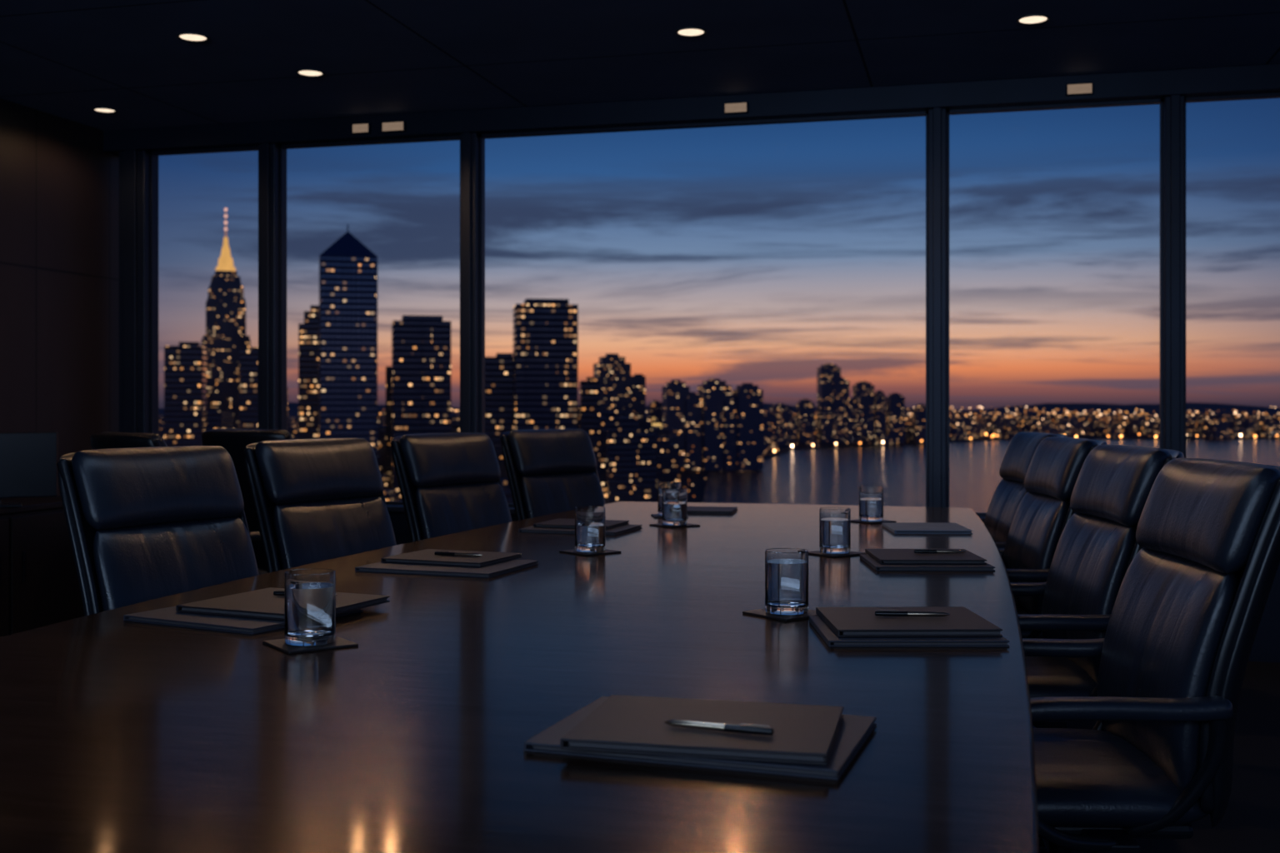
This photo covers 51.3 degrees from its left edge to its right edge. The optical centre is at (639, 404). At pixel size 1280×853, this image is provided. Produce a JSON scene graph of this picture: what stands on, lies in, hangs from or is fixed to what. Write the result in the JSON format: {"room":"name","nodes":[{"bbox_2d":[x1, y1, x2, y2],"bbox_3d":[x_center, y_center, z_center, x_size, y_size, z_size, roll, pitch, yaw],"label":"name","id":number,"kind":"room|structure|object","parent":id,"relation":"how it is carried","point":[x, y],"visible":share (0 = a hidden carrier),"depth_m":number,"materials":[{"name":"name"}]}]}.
{"room":"conference room","nodes":[
{"label":"conference room","id":0,"kind":"room"},
{"bbox_2d":[0,98,119,497],"bbox_3d":[-4.258,-0.185,3.204,0.120,2.770,9.640,0,0,14],"label":"wall","id":1,"kind":"structure","parent":0,"point":[59,187],"depth_m":7.26,"materials":[{"name":"brown wood"}]},
{"bbox_2d":[280,135,459,149],"bbox_3d":[-1.481,-1.442,7.342,1.095,0.016,0.030,0,0,14],"label":"gasket","id":2,"kind":"object","parent":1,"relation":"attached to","point":[448,137],"visible":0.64,"depth_m":7.33,"materials":[{"name":"metal"}]},
{"bbox_2d":[103,63,1279,155],"bbox_3d":[0.946,-1.510,6.743,8.450,0.120,0.200,0,0,14],"label":"trim header","id":3,"kind":"object","parent":1,"relation":"attached to","point":[1259,78],"visible":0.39,"depth_m":6.78,"materials":[{"name":"metal"}]},
{"bbox_2d":[480,110,927,138],"bbox_3d":[0.286,-1.442,6.898,2.358,0.016,0.030,0,0,14],"label":"gasket","id":4,"kind":"object","parent":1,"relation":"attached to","point":[910,113],"visible":0.86,"depth_m":6.87,"materials":[{"name":"rubber"}]},
{"bbox_2d":[946,99,1162,114],"bbox_3d":[2.002,-1.442,6.467,1.001,0.016,0.030,0,0,14],"label":"gasket","id":5,"kind":"object","parent":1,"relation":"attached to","point":[1148,101],"visible":1,"depth_m":6.45,"materials":[{"name":"rubber"}]},
{"bbox_2d":[0,0,1279,130],"bbox_3d":[-0.199,-1.617,2.184,8.650,0.107,9.740,0,0,14],"label":"ceiling","id":6,"kind":"structure","parent":0,"point":[67,59],"depth_m":5.86,"materials":[{"name":"paint"}]},
{"bbox_2d":[388,512,1279,662],"bbox_3d":[0.953,0.890,6.772,8.450,0.620,0.160,0,0,14],"label":"wall","id":7,"kind":"structure","parent":0,"point":[1266,647],"depth_m":6.20,"materials":[{"name":"metal"}]},
{"bbox_2d":[119,150,158,434],"bbox_3d":[-2.895,-0.450,7.687,0.170,2.000,0.160,0,0,14],"label":"window frame","id":8,"kind":"structure","parent":7,"relation":"attached to","point":[134,165],"depth_m":7.62,"materials":[{"name":"metal"}]},
{"bbox_2d":[150,151,154,434],"bbox_3d":[-2.804,-0.450,7.674,0.012,2.000,0.030,0,0,14],"label":"gasket","id":9,"kind":"object","parent":7,"relation":"attached to","point":[152,157],"visible":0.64,"depth_m":7.66,"materials":[{"name":"rubber"}]},
{"bbox_2d":[258,142,286,430],"bbox_3d":[-2.065,-0.450,7.479,0.105,2.000,0.160,0,0,14],"label":"trim","id":10,"kind":"structure","parent":7,"relation":"attached to","point":[268,153],"depth_m":7.41,"materials":[{"name":"metal"}]},
{"bbox_2d":[280,145,284,429],"bbox_3d":[-2.006,-0.450,7.474,0.012,2.000,0.030,0,0,14],"label":"gasket","id":11,"kind":"object","parent":7,"relation":"attached to","point":[282,150],"visible":0.64,"depth_m":7.46,"materials":[{"name":"rubber"}]},
{"bbox_2d":[460,132,484,433],"bbox_3d":[-0.906,-0.450,7.187,0.095,2.000,0.160,0,0,14],"label":"trim","id":12,"kind":"structure","parent":7,"relation":"attached to","point":[469,142],"depth_m":7.12,"materials":[{"name":"metal"}]},
{"bbox_2d":[480,134,484,433],"bbox_3d":[-0.852,-0.450,7.184,0.012,2.000,0.030,0,0,14],"label":"gasket","id":13,"kind":"object","parent":7,"relation":"attached to","point":[482,140],"visible":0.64,"depth_m":7.17,"materials":[{"name":"rubber"}]},
{"bbox_2d":[925,110,927,507],"bbox_3d":[1.424,-0.450,6.612,0.012,2.000,0.030,0,0,14],"label":"gasket","id":14,"kind":"object","parent":7,"relation":"attached to","point":[926,111],"visible":0.57,"depth_m":6.60,"materials":[{"name":"rubber"}]},
{"bbox_2d":[927,107,946,507],"bbox_3d":[1.471,-0.450,6.590,0.090,2.000,0.160,0,0,14],"label":"window mullion","id":15,"kind":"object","parent":7,"relation":"attached to","point":[937,117],"depth_m":6.52,"materials":[{"name":"metal"}]},
{"bbox_2d":[946,110,949,507],"bbox_3d":[1.523,-0.450,6.588,0.012,2.000,0.030,0,0,14],"label":"gasket","id":16,"kind":"object","parent":7,"relation":"attached to","point":[947,114],"visible":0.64,"depth_m":6.57,"materials":[{"name":"rubber"}]},
{"bbox_2d":[1160,99,1163,449],"bbox_3d":[2.482,-0.450,6.347,0.012,2.000,0.030,0,0,14],"label":"gasket","id":17,"kind":"object","parent":7,"relation":"attached to","point":[1161,102],"visible":0.64,"depth_m":6.33,"materials":[{"name":"rubber"}]},
{"bbox_2d":[1163,95,1184,458],"bbox_3d":[2.529,-0.450,6.324,0.090,2.000,0.160,0,0,14],"label":"window mullion","id":18,"kind":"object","parent":7,"relation":"attached to","point":[1173,105],"depth_m":6.26,"materials":[{"name":"metal"}]},
{"bbox_2d":[1043,661,1279,852],"bbox_3d":[-0.199,1.250,2.184,8.650,0.100,9.740,0,0,14],"label":"floor","id":19,"kind":"structure","parent":0,"point":[1250,823],"depth_m":4.20,"materials":[{"name":"carpet"}]},
{"bbox_2d":[0,496,84,637],"bbox_3d":[-3.270,0.835,5.564,0.546,0.730,2.440,0,0,14],"label":"credenza","id":20,"kind":"object","parent":19,"relation":"on","point":[39,585],"visible":0.63,"depth_m":6.25,"materials":[{"name":"brown wood"}]},
{"bbox_2d":[0,432,57,507],"bbox_3d":[-2.952,0.300,6.103,0.520,0.340,0.160,0,0,-26],"label":"computer monitor","id":21,"kind":"object","parent":20,"relation":"on","point":[28,468],"visible":0.98,"depth_m":6.13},
{"bbox_2d":[56,445,259,616],"bbox_3d":[-1.069,0.657,3.408,0.726,1.085,0.662,0,0,30],"label":"office chair","id":22,"kind":"object","parent":19,"relation":"on","point":[144,524],"visible":0.38,"depth_m":3.43,"materials":[{"name":"black leather"}]},
{"bbox_2d":[71,445,244,529],"bbox_3d":[-1.283,0.215,3.531,0.164,0.200,0.500,0,0,30],"label":"cushion","id":23,"kind":"object","parent":22,"relation":"on","point":[181,487],"depth_m":3.47,"materials":[{"name":"black leather"}]},
{"bbox_2d":[93,516,259,611],"bbox_3d":[-1.210,0.518,3.490,0.162,0.423,0.500,0,0,30],"label":"backrest cushion","id":24,"kind":"object","parent":22,"relation":"on","point":[137,560],"depth_m":3.43,"materials":[{"name":"black leather"}]},
{"bbox_2d":[90,431,267,574],"bbox_3d":[-1.901,0.657,5.620,0.662,1.085,0.726,0,0,44],"label":"office chair","id":25,"kind":"object","parent":19,"relation":"on","point":[105,440],"visible":0.13,"depth_m":5.29,"materials":[{"name":"black leather"}]},
{"bbox_2d":[100,431,167,446],"bbox_3d":[-2.073,0.215,5.442,0.500,0.200,0.164,0,0,44],"label":"cushion","id":26,"kind":"object","parent":25,"relation":"on","point":[127,439],"depth_m":5.26,"materials":[{"name":"black leather"}]},
{"bbox_2d":[201,429,293,570],"bbox_3d":[-1.679,0.657,6.365,0.662,1.085,0.726,0,0,29],"label":"office chair","id":27,"kind":"object","parent":19,"relation":"on","point":[235,442],"visible":0.16,"depth_m":6.08,"materials":[{"name":"black leather"}]},
{"bbox_2d":[210,429,293,439],"bbox_3d":[-1.799,0.215,6.149,0.500,0.200,0.164,0,0,29],"label":"cushion","id":28,"kind":"object","parent":27,"relation":"on","point":[256,433],"depth_m":6.00,"materials":[{"name":"black leather"}]},
{"bbox_2d":[243,438,396,573],"bbox_3d":[-0.852,0.657,4.241,0.726,1.085,0.662,0,0,32],"label":"office chair","id":29,"kind":"object","parent":19,"relation":"on","point":[317,500],"visible":0.41,"depth_m":4.27,"materials":[{"name":"black leather"}]},
{"bbox_2d":[255,438,383,504],"bbox_3d":[-1.061,0.215,4.372,0.164,0.200,0.500,0,0,32],"label":"cushion","id":30,"kind":"object","parent":29,"relation":"on","point":[319,471],"depth_m":4.31,"materials":[{"name":"black leather"}]},
{"bbox_2d":[273,495,396,569],"bbox_3d":[-0.991,0.518,4.328,0.162,0.423,0.500,0,0,32],"label":"backrest cushion","id":31,"kind":"object","parent":29,"relation":"on","point":[307,529],"depth_m":4.27,"materials":[{"name":"black leather"}]},
{"bbox_2d":[390,432,511,542],"bbox_3d":[-0.551,0.657,5.084,0.726,1.085,0.662,0,0,34],"label":"office chair","id":32,"kind":"object","parent":19,"relation":"on","point":[449,483],"visible":0.46,"depth_m":5.11,"materials":[{"name":"black leather"}]},
{"bbox_2d":[399,432,500,487],"bbox_3d":[-0.755,0.215,5.222,0.164,0.200,0.500,0,0,34],"label":"cushion","id":33,"kind":"object","parent":32,"relation":"on","point":[461,459],"depth_m":5.16,"materials":[{"name":"black leather"}]},
{"bbox_2d":[415,481,511,539],"bbox_3d":[-0.686,0.518,5.175,0.162,0.423,0.500,0,0,34],"label":"backrest cushion","id":34,"kind":"object","parent":32,"relation":"on","point":[442,508],"depth_m":5.12,"materials":[{"name":"black leather"}]},
{"bbox_2d":[0,501,1039,852],"bbox_3d":[-0.081,0.825,3.268,1.930,0.750,5.660,0,0,14],"label":"conference table","id":35,"kind":"object","parent":19,"relation":"on","point":[117,735],"visible":0.8,"depth_m":1.96,"materials":[{"name":"brown wood"}]},
{"bbox_2d":[123,605,363,634],"bbox_3d":[-0.836,0.444,2.829,0.360,0.012,0.330,0,0,28],"label":"document folder","id":36,"kind":"object","parent":35,"relation":"on","point":[167,616],"visible":0.52,"depth_m":2.70,"materials":[{"name":"leather"}]},
{"bbox_2d":[176,587,389,620],"bbox_3d":[-0.763,0.430,2.873,0.330,0.014,0.300,0,0,24],"label":"notebook","id":37,"kind":"object","parent":36,"relation":"on","point":[262,603],"visible":0.79,"depth_m":2.82,"materials":[{"name":"leather"}]},
{"bbox_2d":[262,636,358,654],"bbox_3d":[-0.616,0.448,2.490,0.135,0.005,0.135,0,0,-36],"label":"coaster","id":38,"kind":"object","parent":35,"relation":"on","point":[279,644],"visible":0.74,"depth_m":2.45,"materials":[{"name":"leather"}]},
{"bbox_2d":[284,568,335,646],"bbox_3d":[-0.616,0.379,2.490,0.093,0.132,0.093,0,0,14],"label":"water glass","id":39,"kind":"object","parent":38,"relation":"on","point":[309,594],"visible":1,"depth_m":2.45,"materials":[{"name":"glass"}]},
{"bbox_2d":[355,559,538,578],"bbox_3d":[-0.525,0.444,3.658,0.400,0.012,0.310,0,0,20],"label":"document folder","id":40,"kind":"object","parent":35,"relation":"on","point":[494,570],"visible":0.7,"depth_m":3.56,"materials":[{"name":"leather"}]},
{"bbox_2d":[380,549,522,567],"bbox_3d":[-0.525,0.431,3.741,0.311,0.012,0.250,0,0,22],"label":"notebook","id":41,"kind":"object","parent":40,"relation":"on","point":[427,557],"visible":0.96,"depth_m":3.68,"materials":[{"name":"leather"}]},
{"bbox_2d":[518,524,642,535],"bbox_3d":[-0.208,0.444,4.754,0.360,0.012,0.300,0,0,18],"label":"document folder","id":42,"kind":"object","parent":35,"relation":"on","point":[628,527],"visible":0.6,"depth_m":4.66,"materials":[{"name":"leather"}]},
{"bbox_2d":[559,549,621,555],"bbox_3d":[-0.151,0.448,4.038,0.135,0.005,0.135,0,0,-41],"label":"coaster","id":43,"kind":"object","parent":35,"relation":"on","point":[570,552],"visible":0.74,"depth_m":4.00,"materials":[{"name":"leather"}]},
{"bbox_2d":[575,506,605,552],"bbox_3d":[-0.151,0.379,4.038,0.093,0.132,0.093,0,0,14],"label":"water glass","id":44,"kind":"object","parent":43,"relation":"on","point":[590,522],"visible":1,"depth_m":4.00,"materials":[{"name":"glass"}]},
{"bbox_2d":[649,523,699,528],"bbox_3d":[0.128,0.448,4.927,0.135,0.005,0.135,0,0,-36],"label":"coaster","id":45,"kind":"object","parent":35,"relation":"on","point":[662,525],"visible":0.76,"depth_m":4.89,"materials":[{"name":"leather"}]},
{"bbox_2d":[662,488,687,525],"bbox_3d":[0.128,0.379,4.927,0.093,0.132,0.093,0,0,14],"label":"water glass","id":46,"kind":"object","parent":45,"relation":"on","point":[674,500],"visible":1,"depth_m":4.89,"materials":[{"name":"glass"}]},
{"bbox_2d":[524,696,876,780],"bbox_3d":[0.090,0.444,1.797,0.411,0.012,0.290,0,0,19],"label":"document folder","id":47,"kind":"object","parent":35,"relation":"on","point":[853,732],"visible":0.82,"depth_m":1.69,"materials":[{"name":"leather"}]},
{"bbox_2d":[560,695,844,765],"bbox_3d":[0.092,0.430,1.776,0.336,0.014,0.262,0,0,13],"label":"notebook","id":48,"kind":"object","parent":47,"relation":"on","point":[803,734],"visible":0.98,"depth_m":1.73,"materials":[{"name":"leather"}]},
{"bbox_2d":[664,720,774,735],"bbox_3d":[0.102,0.416,1.722,0.148,0.013,0.011,0,0,21],"label":"pen","id":49,"kind":"object","parent":48,"relation":"on","point":[748,729],"visible":1,"depth_m":1.71,"materials":[{"name":"metal"}]},
{"bbox_2d":[742,609,817,621],"bbox_3d":[0.314,0.448,2.849,0.135,0.005,0.135,0,0,-38],"label":"coaster","id":50,"kind":"object","parent":35,"relation":"on","point":[760,612],"visible":0.51,"depth_m":2.81,"materials":[{"name":"leather"}]},
{"bbox_2d":[765,548,808,614],"bbox_3d":[0.314,0.379,2.849,0.093,0.132,0.093,0,0,14],"label":"water glass","id":51,"kind":"object","parent":50,"relation":"on","point":[786,569],"visible":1,"depth_m":2.81,"materials":[{"name":"glass"}]},
{"bbox_2d":[808,550,866,557],"bbox_3d":[0.585,0.448,3.998,0.135,0.005,0.135,0,0,-36],"label":"coaster","id":52,"kind":"object","parent":35,"relation":"on","point":[813,552],"visible":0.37,"depth_m":3.96,"materials":[{"name":"leather"}]},
{"bbox_2d":[819,507,850,554],"bbox_3d":[0.585,0.379,3.998,0.093,0.132,0.093,0,0,14],"label":"water glass","id":53,"kind":"object","parent":52,"relation":"on","point":[834,522],"visible":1,"depth_m":3.96,"materials":[{"name":"glass"}]},
{"bbox_2d":[850,519,896,524],"bbox_3d":[0.882,0.448,5.088,0.135,0.005,0.135,0,0,-34],"label":"coaster","id":54,"kind":"object","parent":35,"relation":"on","point":[852,521],"visible":0.57,"depth_m":5.04,"materials":[{"name":"leather"}]},
{"bbox_2d":[859,485,883,521],"bbox_3d":[0.882,0.379,5.088,0.093,0.132,0.093,0,0,14],"label":"water glass","id":55,"kind":"object","parent":54,"relation":"on","point":[871,497],"visible":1,"depth_m":5.05,"materials":[{"name":"glass"}]},
{"bbox_2d":[809,615,1009,647],"bbox_3d":[0.517,0.444,2.613,0.336,0.012,0.290,0,0,0],"label":"document folder","id":56,"kind":"object","parent":35,"relation":"on","point":[832,640],"visible":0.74,"depth_m":2.47,"materials":[{"name":"leather"}]},
{"bbox_2d":[815,606,1002,637],"bbox_3d":[0.524,0.430,2.642,0.311,0.014,0.280,0,0,-1],"label":"notebook","id":57,"kind":"object","parent":56,"relation":"on","point":[843,622],"visible":0.98,"depth_m":2.57,"materials":[{"name":"leather"}]},
{"bbox_2d":[881,522,972,534],"bbox_3d":[1.024,0.444,4.774,0.270,0.012,0.300,0,0,2],"label":"document folder","id":58,"kind":"object","parent":35,"relation":"on","point":[895,527],"visible":1,"depth_m":4.69,"materials":[{"name":"leather"}]},
{"bbox_2d":[860,554,994,571],"bbox_3d":[0.798,0.444,3.738,0.320,0.012,0.300,0,0,1],"label":"document folder","id":59,"kind":"object","parent":35,"relation":"on","point":[867,558],"visible":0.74,"depth_m":3.59,"materials":[{"name":"leather"}]},
{"bbox_2d":[865,549,987,564],"bbox_3d":[0.804,0.431,3.778,0.291,0.012,0.280,0,0,1],"label":"notebook","id":60,"kind":"object","parent":59,"relation":"on","point":[881,556],"visible":0.87,"depth_m":3.70,"materials":[{"name":"leather"}]},
{"bbox_2d":[500,429,605,520],"bbox_3d":[-0.221,0.657,5.871,0.726,1.085,0.662,0,0,40],"label":"office chair","id":61,"kind":"object","parent":19,"relation":"on","point":[549,472],"visible":0.41,"depth_m":5.92,"materials":[{"name":"black leather"}]},
{"bbox_2d":[507,429,596,475],"bbox_3d":[-0.409,0.215,6.030,0.164,0.200,0.500,0,0,40],"label":"cushion","id":62,"kind":"object","parent":61,"relation":"on","point":[539,452],"depth_m":5.96,"materials":[{"name":"black leather"}]},
{"bbox_2d":[520,471,605,519],"bbox_3d":[-0.345,0.518,5.976,0.162,0.423,0.500,0,0,40],"label":"backrest cushion","id":63,"kind":"object","parent":61,"relation":"on","point":[542,493],"depth_m":5.92,"materials":[{"name":"black leather"}]},
{"bbox_2d":[984,431,1067,549],"bbox_3d":[1.333,0.657,5.380,0.726,1.085,0.662,0,0,2],"label":"office chair","id":64,"kind":"object","parent":19,"relation":"on","point":[1008,494],"visible":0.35,"depth_m":5.37,"materials":[{"name":"black leather"}]},
{"bbox_2d":[984,479,1027,542],"bbox_3d":[1.496,0.518,5.374,0.162,0.423,0.500,0,0,2],"label":"backrest cushion","id":65,"kind":"object","parent":64,"relation":"on","point":[1008,494],"depth_m":5.38,"materials":[{"name":"black leather"}]},
{"bbox_2d":[999,431,1058,482],"bbox_3d":[1.580,0.215,5.371,0.164,0.200,0.500,0,0,2],"label":"cushion","id":66,"kind":"object","parent":64,"relation":"on","point":[1019,453],"depth_m":5.38,"materials":[{"name":"black leather"}]},
{"bbox_2d":[998,436,1107,728],"bbox_3d":[1.196,0.657,4.549,0.726,1.085,0.662,0,0,2],"label":"office chair","id":67,"kind":"object","parent":19,"relation":"on","point":[1040,519],"visible":0.43,"depth_m":4.42,"materials":[{"name":"black leather"}]},
{"bbox_2d":[1015,606,1043,639],"bbox_3d":[1.105,0.749,4.552,0.510,0.107,0.520,0,0,2],"label":"seat cushion","id":68,"kind":"object","parent":67,"relation":"on","point":[1021,610],"depth_m":4.29,"materials":[{"name":"black leather"}]},
{"bbox_2d":[1002,491,1069,614],"bbox_3d":[1.360,0.518,4.543,0.162,0.423,0.500,0,0,2],"label":"backrest cushion","id":69,"kind":"object","parent":67,"relation":"on","point":[1040,519],"depth_m":4.45,"materials":[{"name":"black leather"}]},
{"bbox_2d":[1024,436,1098,500],"bbox_3d":[1.443,0.215,4.540,0.164,0.200,0.500,0,0,2],"label":"cushion","id":70,"kind":"object","parent":67,"relation":"on","point":[1056,464],"depth_m":4.46,"materials":[{"name":"black leather"}]},
{"bbox_2d":[1010,445,1184,852],"bbox_3d":[1.069,0.657,3.627,0.726,1.085,0.662,0,0,1],"label":"office chair","id":71,"kind":"object","parent":19,"relation":"on","point":[1097,547],"visible":0.51,"depth_m":3.48,"materials":[{"name":"black leather"}]},
{"bbox_2d":[1025,656,1097,698],"bbox_3d":[0.978,0.749,3.629,0.510,0.107,0.520,0,0,1],"label":"seat cushion","id":72,"kind":"object","parent":71,"relation":"on","point":[1048,677],"depth_m":3.42,"materials":[{"name":"black leather"}]},
{"bbox_2d":[1041,512,1137,684],"bbox_3d":[1.233,0.518,3.624,0.162,0.423,0.500,0,0,1],"label":"backrest cushion","id":73,"kind":"object","parent":71,"relation":"on","point":[1094,552],"depth_m":3.54,"materials":[{"name":"black leather"}]},
{"bbox_2d":[1070,445,1172,526],"bbox_3d":[1.316,0.215,3.623,0.164,0.200,0.500,0,0,1],"label":"cushion","id":74,"kind":"object","parent":71,"relation":"on","point":[1113,485],"depth_m":3.55,"materials":[{"name":"black leather"}]},
{"bbox_2d":[1022,458,1279,852],"bbox_3d":[0.903,0.657,2.684,0.726,1.085,0.662,0,0,2],"label":"office chair","id":75,"kind":"object","parent":19,"relation":"on","point":[1157,759],"visible":0.91,"depth_m":2.46,"materials":[{"name":"black leather"}]},
{"bbox_2d":[1033,728,1209,828],"bbox_3d":[0.812,0.749,2.687,0.510,0.107,0.520,0,0,2],"label":"seat cushion","id":76,"kind":"object","parent":75,"relation":"on","point":[1096,777],"depth_m":2.47,"materials":[{"name":"black leather"}]},
{"bbox_2d":[1097,547,1239,792],"bbox_3d":[1.067,0.518,2.678,0.162,0.423,0.500,0,0,2],"label":"backrest cushion","id":77,"kind":"object","parent":75,"relation":"on","point":[1171,614],"depth_m":2.57,"materials":[{"name":"black leather"}]},
{"bbox_2d":[1135,458,1279,574],"bbox_3d":[1.150,0.215,2.675,0.164,0.200,0.500,0,0,2],"label":"cushion","id":78,"kind":"object","parent":75,"relation":"on","point":[1199,516],"depth_m":2.58,"materials":[{"name":"black leather"}]},
{"label":"outside","id":79,"kind":"structure","parent":0,"visible":0},
{"bbox_2d":[724,394,737,470],"bbox_3d":[165.000,51.000,2415.000,30.000,138.000,30.000,0,0,-11],"label":"skyscraper","id":80,"kind":"structure","parent":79,"point":[731,404],"depth_m":2399.85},
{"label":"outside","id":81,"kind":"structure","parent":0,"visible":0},
{"bbox_2d":[680,423,1279,502],"bbox_3d":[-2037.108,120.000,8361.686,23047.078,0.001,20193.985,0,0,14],"label":"ground","id":82,"kind":"structure","parent":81,"point":[697,482],"depth_m":3727.87,"materials":[{"name":"black"}]},
{"bbox_2d":[164,341,206,446],"bbox_3d":[-276.000,41.250,810.000,22.000,157.500,20.000,0,0,-11],"label":"skyscraper","id":83,"kind":"structure","parent":82,"relation":"on","point":[185,364],"depth_m":800.52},
{"bbox_2d":[200,208,250,429],"bbox_3d":[-379.000,-30.000,1220.000,51.840,300.000,51.840,0,0,-20],"label":"skyscraper","id":84,"kind":"structure","parent":82,"relation":"on","point":[225,337],"depth_m":1201.43,"materials":[{"name":"black"}]},
{"bbox_2d":[240,346,258,429],"bbox_3d":[-233.000,42.750,810.000,16.000,154.500,20.000,0,0,-6],"label":"skyscraper","id":85,"kind":"structure","parent":82,"relation":"on","point":[248,359],"depth_m":799.74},
{"bbox_2d":[298,305,319,439],"bbox_3d":[-204.000,29.000,841.000,20.000,182.000,22.000,0,0,-9],"label":"skyscraper","id":86,"kind":"structure","parent":82,"relation":"on","point":[308,332],"depth_m":829.57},
{"bbox_2d":[319,224,377,460],"bbox_3d":[-179.000,5.000,817.000,34.000,230.000,35.360,0,0,-14],"label":"skyscraper","id":87,"kind":"structure","parent":82,"relation":"on","point":[347,268],"depth_m":800.91,"materials":[{"name":"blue glass"}]},
{"bbox_2d":[385,366,391,475],"bbox_3d":[-158.000,46.750,859.000,10.000,146.500,18.000,0,0,-6],"label":"skyscraper","id":88,"kind":"structure","parent":82,"relation":"on","point":[388,369],"depth_m":849.66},
{"bbox_2d":[158,407,679,504],"bbox_3d":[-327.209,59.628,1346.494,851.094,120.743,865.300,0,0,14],"label":"city buildings","id":89,"kind":"structure","parent":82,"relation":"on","point":[633,454],"depth_m":946.01},
{"bbox_2d":[391,315,450,499],"bbox_3d":[-133.956,33.250,814.805,34.510,173.500,30.400,0,0,-13],"label":"skyscraper","id":90,"kind":"structure","parent":82,"relation":"on","point":[421,345],"depth_m":800.52,"materials":[{"name":"glass"}]},
{"bbox_2d":[160,413,777,454],"bbox_3d":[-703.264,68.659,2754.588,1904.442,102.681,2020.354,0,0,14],"label":"blocks","id":91,"kind":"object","parent":82,"relation":"on","point":[770,437],"visible":0.01,"depth_m":3440.99},
{"bbox_2d":[485,353,513,478],"bbox_3d":[-86.000,44.250,830.000,20.000,151.500,20.000,0,0,0],"label":"skyscraper","id":92,"kind":"structure","parent":82,"relation":"on","point":[499,368],"depth_m":819.90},
{"bbox_2d":[513,298,578,430],"bbox_3d":[-57.968,28.250,812.803,37.555,183.500,26.400,0,0,-9],"label":"skyscraper","id":93,"kind":"structure","parent":82,"relation":"on","point":[546,331],"depth_m":800.33,"materials":[{"name":"glass"}]},
{"bbox_2d":[579,377,599,481],"bbox_3d":[-33.000,51.250,870.000,12.000,137.500,20.000,0,0,-6],"label":"skyscraper","id":94,"kind":"structure","parent":82,"relation":"on","point":[589,389],"depth_m":860.30,"materials":[{"name":"glass"}]},
{"bbox_2d":[593,353,630,416],"bbox_3d":[-34.000,29.500,1618.000,40.000,181.000,36.000,0,0,-11],"label":"skyscraper","id":95,"kind":"structure","parent":82,"relation":"on","point":[613,375],"depth_m":1600.99,"materials":[{"name":"black"}]},
{"bbox_2d":[630,374,645,417],"bbox_3d":[-4.000,40.750,1713.000,20.000,158.500,26.000,0,0,-6],"label":"skyscraper","id":96,"kind":"structure","parent":82,"relation":"on","point":[637,381],"depth_m":1700.09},
{"bbox_2d":[661,380,689,470],"bbox_3d":[65.000,38.000,2421.000,42.000,164.000,42.000,0,0,-11],"label":"skyscraper","id":97,"kind":"structure","parent":82,"relation":"on","point":[674,395],"depth_m":2401.61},
{"bbox_2d":[685,391,702,470],"bbox_3d":[95.000,49.000,2415.000,30.000,142.000,30.000,0,0,-11],"label":"skyscraper","id":98,"kind":"structure","parent":82,"relation":"on","point":[693,403],"depth_m":2400.44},
{"bbox_2d":[697,379,730,470],"bbox_3d":[135.000,37.000,2425.000,50.000,166.000,50.000,0,0,-11],"label":"skyscraper","id":99,"kind":"structure","parent":82,"relation":"on","point":[713,392],"depth_m":2399.85,"materials":[{"name":"glass"}]},
{"bbox_2d":[158,402,1279,423],"bbox_3d":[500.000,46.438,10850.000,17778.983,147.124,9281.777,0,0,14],"label":"city skyline","id":100,"kind":"object","parent":82,"relation":"on","point":[1215,408],"visible":0.13,"depth_m":8883.94},
{"bbox_2d":[158,411,1279,425],"bbox_3d":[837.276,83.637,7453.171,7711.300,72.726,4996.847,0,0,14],"label":"blocks","id":101,"kind":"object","parent":82,"relation":"on","point":[1027,418],"visible":0.12,"depth_m":7096.74},
{"bbox_2d":[731,383,763,470],"bbox_3d":[195.000,41.000,2423.000,46.000,158.000,46.000,0,0,-11],"label":"skyscraper","id":102,"kind":"structure","parent":82,"relation":"on","point":[749,398],"depth_m":2400.44,"materials":[{"name":"glass"}]},
{"bbox_2d":[294,414,1279,447],"bbox_3d":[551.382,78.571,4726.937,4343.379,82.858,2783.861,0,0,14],"label":"city lights","id":103,"kind":"object","parent":82,"relation":"on","point":[1217,428],"visible":0.23,"depth_m":4790.19},
{"bbox_2d":[796,399,814,443],"bbox_3d":[505.000,52.000,4073.000,46.000,136.000,46.000,0,0,-6],"label":"skyscraper","id":104,"kind":"structure","parent":82,"relation":"on","point":[805,407],"depth_m":4050.52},
{"bbox_2d":[816,363,840,443],"bbox_3d":[578.000,-2.000,4080.000,60.000,244.000,60.000,0,0,-6],"label":"skyscraper","id":105,"kind":"structure","parent":82,"relation":"on","point":[827,373],"depth_m":4050.52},
{"bbox_2d":[833,377,849,443],"bbox_3d":[610.000,19.000,4075.000,50.000,202.000,50.000,0,0,-6],"label":"skyscraper","id":106,"kind":"structure","parent":82,"relation":"on","point":[841,388],"depth_m":4049.53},
{"bbox_2d":[852,380,874,443],"bbox_3d":[683.000,25.000,4077.000,54.000,190.000,54.000,0,0,-6],"label":"skyscraper","id":107,"kind":"structure","parent":82,"relation":"on","point":[862,392],"depth_m":4050.52,"materials":[{"name":"black"}]},
{"bbox_2d":[885,393,904,443],"bbox_3d":[780.000,43.000,4073.000,46.000,154.000,46.000,0,0,-6],"label":"skyscraper","id":108,"kind":"structure","parent":82,"relation":"on","point":[895,402],"depth_m":4050.52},
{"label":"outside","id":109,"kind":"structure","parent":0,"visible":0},
{"bbox_2d":[702,439,1279,512],"bbox_3d":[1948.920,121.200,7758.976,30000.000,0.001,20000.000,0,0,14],"label":"river water","id":110,"kind":"structure","parent":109,"point":[828,476],"depth_m":2379.43,"materials":[{"name":"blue liquid"}]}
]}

